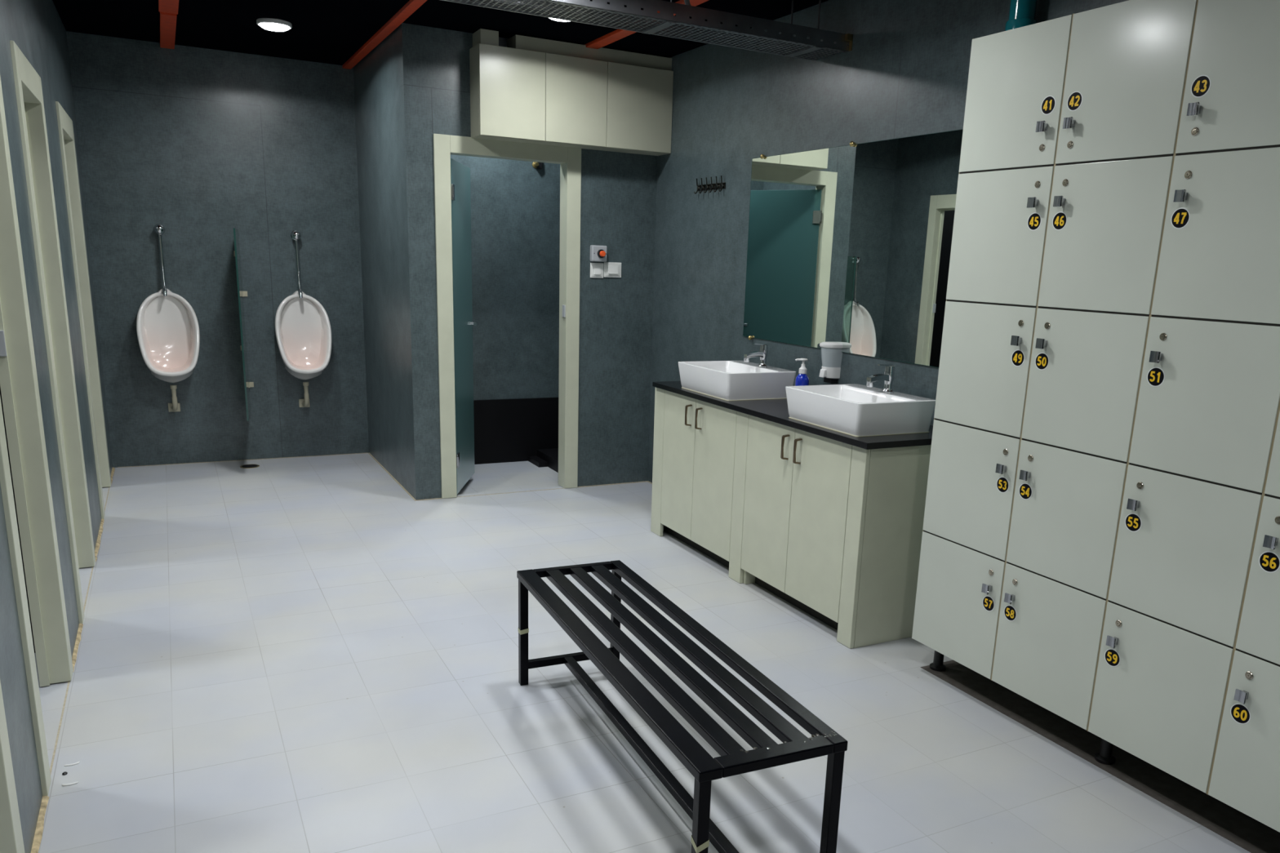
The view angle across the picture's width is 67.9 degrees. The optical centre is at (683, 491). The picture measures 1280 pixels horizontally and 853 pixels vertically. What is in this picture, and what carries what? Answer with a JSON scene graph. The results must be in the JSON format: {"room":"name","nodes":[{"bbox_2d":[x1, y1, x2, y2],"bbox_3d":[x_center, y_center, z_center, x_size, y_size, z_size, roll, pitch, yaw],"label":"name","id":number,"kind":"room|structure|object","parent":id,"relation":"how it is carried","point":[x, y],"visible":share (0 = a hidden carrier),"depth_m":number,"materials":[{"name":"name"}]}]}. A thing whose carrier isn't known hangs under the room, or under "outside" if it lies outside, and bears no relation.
{"room":"changing room","nodes":[
{"label":"changing room","id":0,"kind":"room"},
{"bbox_2d":[0,386,35,653],"bbox_3d":[-2.851,-0.662,2.977,1.144,2.770,0.060,-5,15,-28],"label":"wall cubicle partition","id":1,"kind":"structure","parent":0,"point":[0,387],"depth_m":3.40,"materials":[{"name":"grey laminate"}]},
{"bbox_2d":[0,0,112,852],"bbox_3d":[-1.653,-0.404,2.104,0.085,2.770,9.328,-5,15,-28],"label":"wall","id":2,"kind":"structure","parent":0,"point":[37,28],"depth_m":3.45,"materials":[{"name":"stone"}]},
{"bbox_2d":[0,680,25,852],"bbox_3d":[-1.338,-0.005,1.595,0.090,2.151,0.892,-5,15,-28],"label":"door","id":3,"kind":"structure","parent":2,"relation":"in","point":[11,841],"depth_m":2.12,"materials":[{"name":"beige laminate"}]},
{"bbox_2d":[0,76,73,795],"bbox_3d":[-1.958,-0.302,2.721,0.090,2.151,0.892,-5,15,-28],"label":"door","id":4,"kind":"structure","parent":2,"relation":"in","point":[19,384],"depth_m":3.04,"materials":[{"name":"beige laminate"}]},
{"bbox_2d":[9,40,95,623],"bbox_3d":[-2.602,-0.611,3.890,0.090,2.151,0.870,-5,15,-28],"label":"door","id":5,"kind":"structure","parent":2,"relation":"in","point":[28,83],"depth_m":4.07,"materials":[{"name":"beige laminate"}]},
{"bbox_2d":[31,466,115,852],"bbox_3d":[-1.655,0.887,2.432,0.018,0.008,9.308,-5,15,-28],"label":"baseboard","id":6,"kind":"structure","parent":2,"relation":"attached to","point":[39,828],"depth_m":2.59,"materials":[{"name":"beige tile"}]},
{"bbox_2d":[55,101,111,519],"bbox_3d":[-3.394,-0.990,5.329,0.090,2.151,0.892,-5,15,-28],"label":"door","id":7,"kind":"structure","parent":2,"relation":"in","point":[65,126],"depth_m":5.52,"materials":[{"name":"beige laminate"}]},
{"bbox_2d":[66,31,368,467],"bbox_3d":[-3.093,-1.534,6.537,1.874,2.770,0.100,-5,15,-28],"label":"wall","id":8,"kind":"structure","parent":0,"point":[201,144],"depth_m":6.43,"materials":[{"name":"stone"}]},
{"bbox_2d":[153,224,164,234],"bbox_3d":[-3.423,-1.714,6.204,0.066,0.066,0.078,-5,15,-28],"label":"valve","id":9,"kind":"object","parent":8,"relation":"attached to","point":[158,228],"visible":1,"depth_m":6.18,"materials":[{"name":"silver metal"}]},
{"bbox_2d":[136,234,199,412],"bbox_3d":[-3.400,-1.089,6.266,0.367,1.174,0.273,-5,15,-28],"label":"urinal","id":10,"kind":"object","parent":8,"relation":"attached to","point":[167,326],"visible":1,"depth_m":6.32,"materials":[{"name":"white ceramic"}]},
{"bbox_2d":[136,291,199,383],"bbox_3d":[-3.404,-1.007,6.286,0.367,0.620,0.272,-5,15,-28],"label":"bowl","id":11,"kind":"object","parent":10,"relation":"on","point":[168,334],"depth_m":6.32,"materials":[{"name":"white ceramic"}]},
{"bbox_2d":[233,228,253,421],"bbox_3d":[-2.945,-1.122,6.346,0.068,1.223,0.552,-3,15,-22],"label":"screen","id":12,"kind":"object","parent":8,"relation":"attached to","point":[241,294],"visible":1,"depth_m":6.23,"materials":[{"name":"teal glass"}]},
{"bbox_2d":[290,230,301,239],"bbox_3d":[-2.687,-1.779,6.592,0.066,0.066,0.078,-5,15,-28],"label":"valve","id":13,"kind":"object","parent":8,"relation":"attached to","point":[295,235],"visible":1,"depth_m":6.57,"materials":[{"name":"silver metal"}]},
{"bbox_2d":[274,240,332,407],"bbox_3d":[-2.664,-1.155,6.655,0.367,1.174,0.273,-5,15,-28],"label":"urinal","id":14,"kind":"object","parent":8,"relation":"attached to","point":[302,326],"visible":1,"depth_m":6.71,"materials":[{"name":"white ceramic"}]},
{"bbox_2d":[274,293,332,380],"bbox_3d":[-2.667,-1.073,6.674,0.367,0.620,0.272,-5,15,-28],"label":"bowl","id":15,"kind":"object","parent":14,"relation":"on","point":[303,330],"depth_m":6.71,"materials":[{"name":"white ceramic"}]},
{"bbox_2d":[353,26,412,495],"bbox_3d":[-1.956,-1.429,6.285,0.080,2.770,1.446,-5,15,-28],"label":"wall","id":16,"kind":"structure","parent":0,"point":[376,82],"depth_m":6.16,"materials":[{"name":"stone"}]},
{"bbox_2d":[52,0,828,65],"bbox_3d":[-0.692,-1.892,2.300,4.916,0.100,9.628,-5,15,-28],"label":"ceiling","id":17,"kind":"structure","parent":0,"point":[331,32],"depth_m":5.29,"materials":[{"name":"black paint"}]},
{"bbox_2d":[158,0,178,48],"bbox_3d":[-1.203,-1.836,2.263,0.092,0.030,8.820,-5,15,-28],"label":"ceiling strip","id":18,"kind":"object","parent":17,"relation":"attached to","point":[168,9],"visible":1,"depth_m":5.29,"materials":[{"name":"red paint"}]},
{"bbox_2d":[256,17,292,31],"bbox_3d":[-2.296,-2.615,5.334,0.184,0.045,0.184,-5,15,-28],"label":"ceiling light","id":19,"kind":"object","parent":17,"relation":"attached to","point":[268,24],"visible":1,"depth_m":5.28,"materials":[{"name":"white plastic"}]},
{"bbox_2d":[258,22,289,31],"bbox_3d":[-2.296,-2.612,5.334,0.158,0.038,0.158,-5,15,-28],"label":"diffuser","id":20,"kind":"object","parent":19,"relation":"attached to","point":[277,27],"depth_m":5.30,"materials":[{"name":"white plastic"}]},
{"bbox_2d":[342,0,426,69],"bbox_3d":[-0.243,-1.926,2.768,0.056,0.020,8.820,-5,15,-28],"label":"ceiling strip","id":21,"kind":"object","parent":17,"relation":"attached to","point":[411,6],"visible":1,"depth_m":5.38,"materials":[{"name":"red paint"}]},
{"bbox_2d":[550,17,568,22],"bbox_3d":[-0.620,-2.433,4.852,0.184,0.045,0.184,-5,15,-28],"label":"ceiling light","id":22,"kind":"object","parent":17,"relation":"attached to","point":[557,20],"visible":0.1,"depth_m":4.87,"materials":[{"name":"white plastic"}]},
{"bbox_2d":[584,0,708,48],"bbox_3d":[1.100,-1.839,2.622,0.077,0.020,7.270,-5,15,-28],"label":"ceiling strip","id":23,"kind":"object","parent":17,"relation":"attached to","point":[617,34],"visible":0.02,"depth_m":5.29,"materials":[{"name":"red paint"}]},
{"bbox_2d":[441,0,853,60],"bbox_3d":[-0.712,-2.047,3.695,3.230,0.258,0.282,-5,15,-28],"label":"cable tray","id":24,"kind":"object","parent":17,"relation":"hanging from","point":[614,15],"visible":1,"depth_m":4.07,"materials":[{"name":"metal"}]},
{"bbox_2d":[684,0,690,5],"bbox_3d":[-0.128,-2.127,3.938,0.352,0.187,0.022,-3,15,-21],"label":"power cable","id":25,"kind":"object","parent":24,"relation":"in","point":[686,2],"visible":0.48,"depth_m":4.00,"materials":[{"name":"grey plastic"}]},
{"bbox_2d":[450,154,559,399],"bbox_3d":[-1.397,-1.508,6.929,1.517,2.880,0.100,-5,15,-28],"label":"wall","id":26,"kind":"structure","parent":0,"point":[515,205],"depth_m":6.95,"materials":[{"name":"stone"}]},
{"bbox_2d":[473,397,558,472],"bbox_3d":[-1.256,-0.341,6.701,1.371,0.482,0.948,-5,15,-28],"label":"trim","id":27,"kind":"structure","parent":26,"relation":"attached to","point":[517,429],"depth_m":7.19,"materials":[{"name":"black tile"}]},
{"bbox_2d":[532,161,542,169],"bbox_3d":[-1.044,-2.351,6.813,0.067,0.070,0.050,-5,15,-28],"label":"wall outlet","id":28,"kind":"object","parent":26,"relation":"attached to","point":[538,166],"visible":0.83,"depth_m":6.82,"materials":[{"name":"gold metal"}]},
{"bbox_2d":[398,22,657,499],"bbox_3d":[-0.924,-1.315,5.978,1.597,2.770,0.100,-5,15,-28],"label":"wall","id":29,"kind":"structure","parent":0,"point":[618,201],"depth_m":6.01,"materials":[{"name":"stone"}]},
{"bbox_2d":[433,133,581,498],"bbox_3d":[-1.211,-1.107,6.157,0.908,2.155,0.611,-5,15,-28],"label":"door","id":30,"kind":"structure","parent":29,"relation":"in","point":[452,193],"depth_m":5.92,"materials":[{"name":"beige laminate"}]},
{"bbox_2d":[469,28,673,155],"bbox_3d":[-0.648,-2.365,5.682,1.220,0.563,0.191,-5,15,-28],"label":"upper cabinet","id":31,"kind":"object","parent":29,"relation":"attached to","point":[531,90],"visible":1,"depth_m":5.58,"materials":[{"name":"grey laminate"}]},
{"bbox_2d":[590,262,603,278],"bbox_3d":[-0.552,-1.418,6.086,0.092,0.094,0.019,-5,15,-28],"label":"wall switch","id":32,"kind":"object","parent":29,"relation":"attached to","point":[596,268],"visible":1,"depth_m":6.08,"materials":[{"name":"white plastic"}]},
{"bbox_2d":[590,244,607,262],"bbox_3d":[-0.533,-1.513,6.038,0.104,0.100,0.075,-5,15,-28],"label":"button","id":33,"kind":"object","parent":29,"relation":"attached to","point":[597,253],"visible":1,"depth_m":6.02,"materials":[{"name":"grey plastic"}]},
{"bbox_2d":[604,262,621,277],"bbox_3d":[-0.454,-1.433,6.136,0.123,0.095,0.019,-5,15,-28],"label":"wall switch","id":34,"kind":"object","parent":29,"relation":"attached to","point":[611,269],"visible":1,"depth_m":6.13,"materials":[{"name":"white plastic"}]},
{"bbox_2d":[34,453,1250,852],"bbox_3d":[-0.775,0.887,2.928,4.716,0.160,9.528,-5,15,-28],"label":"floor","id":35,"kind":"structure","parent":0,"point":[309,654],"depth_m":3.25,"materials":[{"name":"tile"}]},
{"bbox_2d":[61,782,78,786],"bbox_3d":[-1.732,0.826,2.681,0.041,0.004,0.011,-5,15,-28],"label":"chip","id":36,"kind":"object","parent":35,"relation":"on","point":[74,783],"visible":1,"depth_m":2.68,"materials":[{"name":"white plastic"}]},
{"bbox_2d":[63,761,79,766],"bbox_3d":[-1.791,0.799,2.781,0.040,0.004,0.010,-8,17,-35],"label":"chip","id":37,"kind":"object","parent":35,"relation":"on","point":[77,762],"visible":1,"depth_m":2.78,"materials":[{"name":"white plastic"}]},
{"bbox_2d":[240,464,259,468],"bbox_3d":[-3.018,-0.176,6.610,0.124,0.003,0.124,-5,15,-28],"label":"floor drain","id":38,"kind":"object","parent":35,"relation":"on","point":[245,466],"visible":1,"depth_m":6.60,"materials":[{"name":"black metal"}]},
{"bbox_2d":[516,560,848,852],"bbox_3d":[-0.107,0.636,2.825,0.388,0.425,1.454,-4,15,-25],"label":"slatted bench","id":39,"kind":"object","parent":35,"relation":"on","point":[734,760],"visible":1,"depth_m":2.54,"materials":[{"name":"black metal"}]},
{"bbox_2d":[650,387,749,583],"bbox_3d":[0.277,-0.087,5.011,0.566,0.828,0.973,-5,15,-28],"label":"vanity cabinet","id":40,"kind":"object","parent":35,"relation":"on","point":[699,472],"visible":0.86,"depth_m":4.84,"materials":[{"name":"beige laminate"}]},
{"bbox_2d":[652,381,933,449],"bbox_3d":[0.510,-0.401,4.530,0.555,0.026,1.847,-5,15,-28],"label":"countertop","id":41,"kind":"structure","parent":40,"relation":"on","point":[775,411],"depth_m":4.10,"materials":[{"name":"black stone"}]},
{"bbox_2d":[678,360,795,400],"bbox_3d":[0.264,-0.571,4.845,0.400,0.136,0.524,-5,15,-28],"label":"basin","id":42,"kind":"object","parent":41,"relation":"in","point":[727,380],"visible":0.96,"depth_m":4.68,"materials":[{"name":"white ceramic"}]},
{"bbox_2d":[743,343,768,367],"bbox_3d":[0.372,-0.697,4.846,0.140,0.118,0.052,-5,15,-28],"label":"tap","id":43,"kind":"object","parent":42,"relation":"on","point":[763,351],"visible":1,"depth_m":4.84,"materials":[{"name":"silver metal"}]},
{"bbox_2d":[795,358,808,386],"bbox_3d":[0.570,-0.529,4.551,0.066,0.217,0.066,-5,15,-28],"label":"pump bottle","id":44,"kind":"object","parent":41,"relation":"on","point":[802,379],"visible":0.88,"depth_m":4.52,"materials":[{"name":"blue plastic"}]},
{"bbox_2d":[785,383,935,436],"bbox_3d":[0.734,-0.348,4.003,0.400,0.136,0.524,-5,15,-28],"label":"basin","id":45,"kind":"object","parent":41,"relation":"in","point":[855,410],"visible":0.95,"depth_m":3.85,"materials":[{"name":"white ceramic"}]},
{"bbox_2d":[866,364,894,392],"bbox_3d":[0.838,-0.480,4.026,0.140,0.118,0.052,-5,15,-28],"label":"tap","id":46,"kind":"object","parent":45,"relation":"on","point":[888,375],"visible":1,"depth_m":4.02,"materials":[{"name":"silver metal"}]},
{"bbox_2d":[740,414,931,648],"bbox_3d":[0.708,0.119,4.229,0.566,0.828,0.858,-5,15,-28],"label":"vanity cabinet","id":47,"kind":"object","parent":35,"relation":"on","point":[833,529],"visible":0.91,"depth_m":3.91,"materials":[{"name":"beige laminate"}]},
{"bbox_2d":[920,660,1279,852],"bbox_3d":[1.579,0.906,2.905,0.388,0.012,2.066,-5,15,-28],"label":"trim","id":48,"kind":"structure","parent":35,"relation":"on","point":[1246,832],"depth_m":3.00,"materials":[{"name":"black metal"}]},
{"bbox_2d":[911,0,1279,832],"bbox_3d":[1.474,-0.240,2.813,0.475,2.250,1.604,-5,15,-28],"label":"lockers","id":49,"kind":"object","parent":48,"relation":"on","point":[1100,544],"visible":1,"depth_m":2.73,"materials":[{"name":"grey laminate"}]},
{"bbox_2d":[648,0,1128,483],"bbox_3d":[1.653,-0.506,3.051,0.100,2.770,7.882,-5,15,-28],"label":"wall","id":50,"kind":"structure","parent":0,"point":[905,73],"depth_m":4.96,"materials":[{"name":"stone"}]},
{"bbox_2d":[49,453,652,773],"bbox_3d":[-1.055,0.359,4.712,3.269,0.004,5.783,-5,15,-28],"label":"trim","id":51,"kind":"structure","parent":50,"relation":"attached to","point":[402,487],"depth_m":6.06,"materials":[{"name":"tile"}]},
{"bbox_2d":[693,175,725,194],"bbox_3d":[0.149,-1.788,5.539,0.038,0.090,0.330,-5,15,-28],"label":"hook rail","id":52,"kind":"object","parent":50,"relation":"attached to","point":[721,185],"visible":1,"depth_m":5.52,"materials":[{"name":"black metal"}]},
{"bbox_2d":[819,342,843,383],"bbox_3d":[0.706,-0.628,4.626,0.088,0.194,0.116,-5,15,-28],"label":"soap dispenser","id":53,"kind":"object","parent":50,"relation":"attached to","point":[831,352],"visible":1,"depth_m":4.60,"materials":[{"name":"grey plastic"}]},
{"bbox_2d":[742,128,963,368],"bbox_3d":[0.763,-1.142,4.498,0.025,0.979,1.759,-5,15,-28],"label":"wall mirror","id":54,"kind":"object","parent":50,"relation":"attached to","point":[850,246],"visible":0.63,"depth_m":4.42,"materials":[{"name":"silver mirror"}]},
{"bbox_2d":[1004,0,1037,31],"bbox_3d":[1.181,-0.699,3.665,0.110,2.720,0.110,-5,15,-28],"label":"drain pipe","id":55,"kind":"object","parent":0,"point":[1022,13],"visible":0.16,"depth_m":3.38,"materials":[{"name":"teal paint"}]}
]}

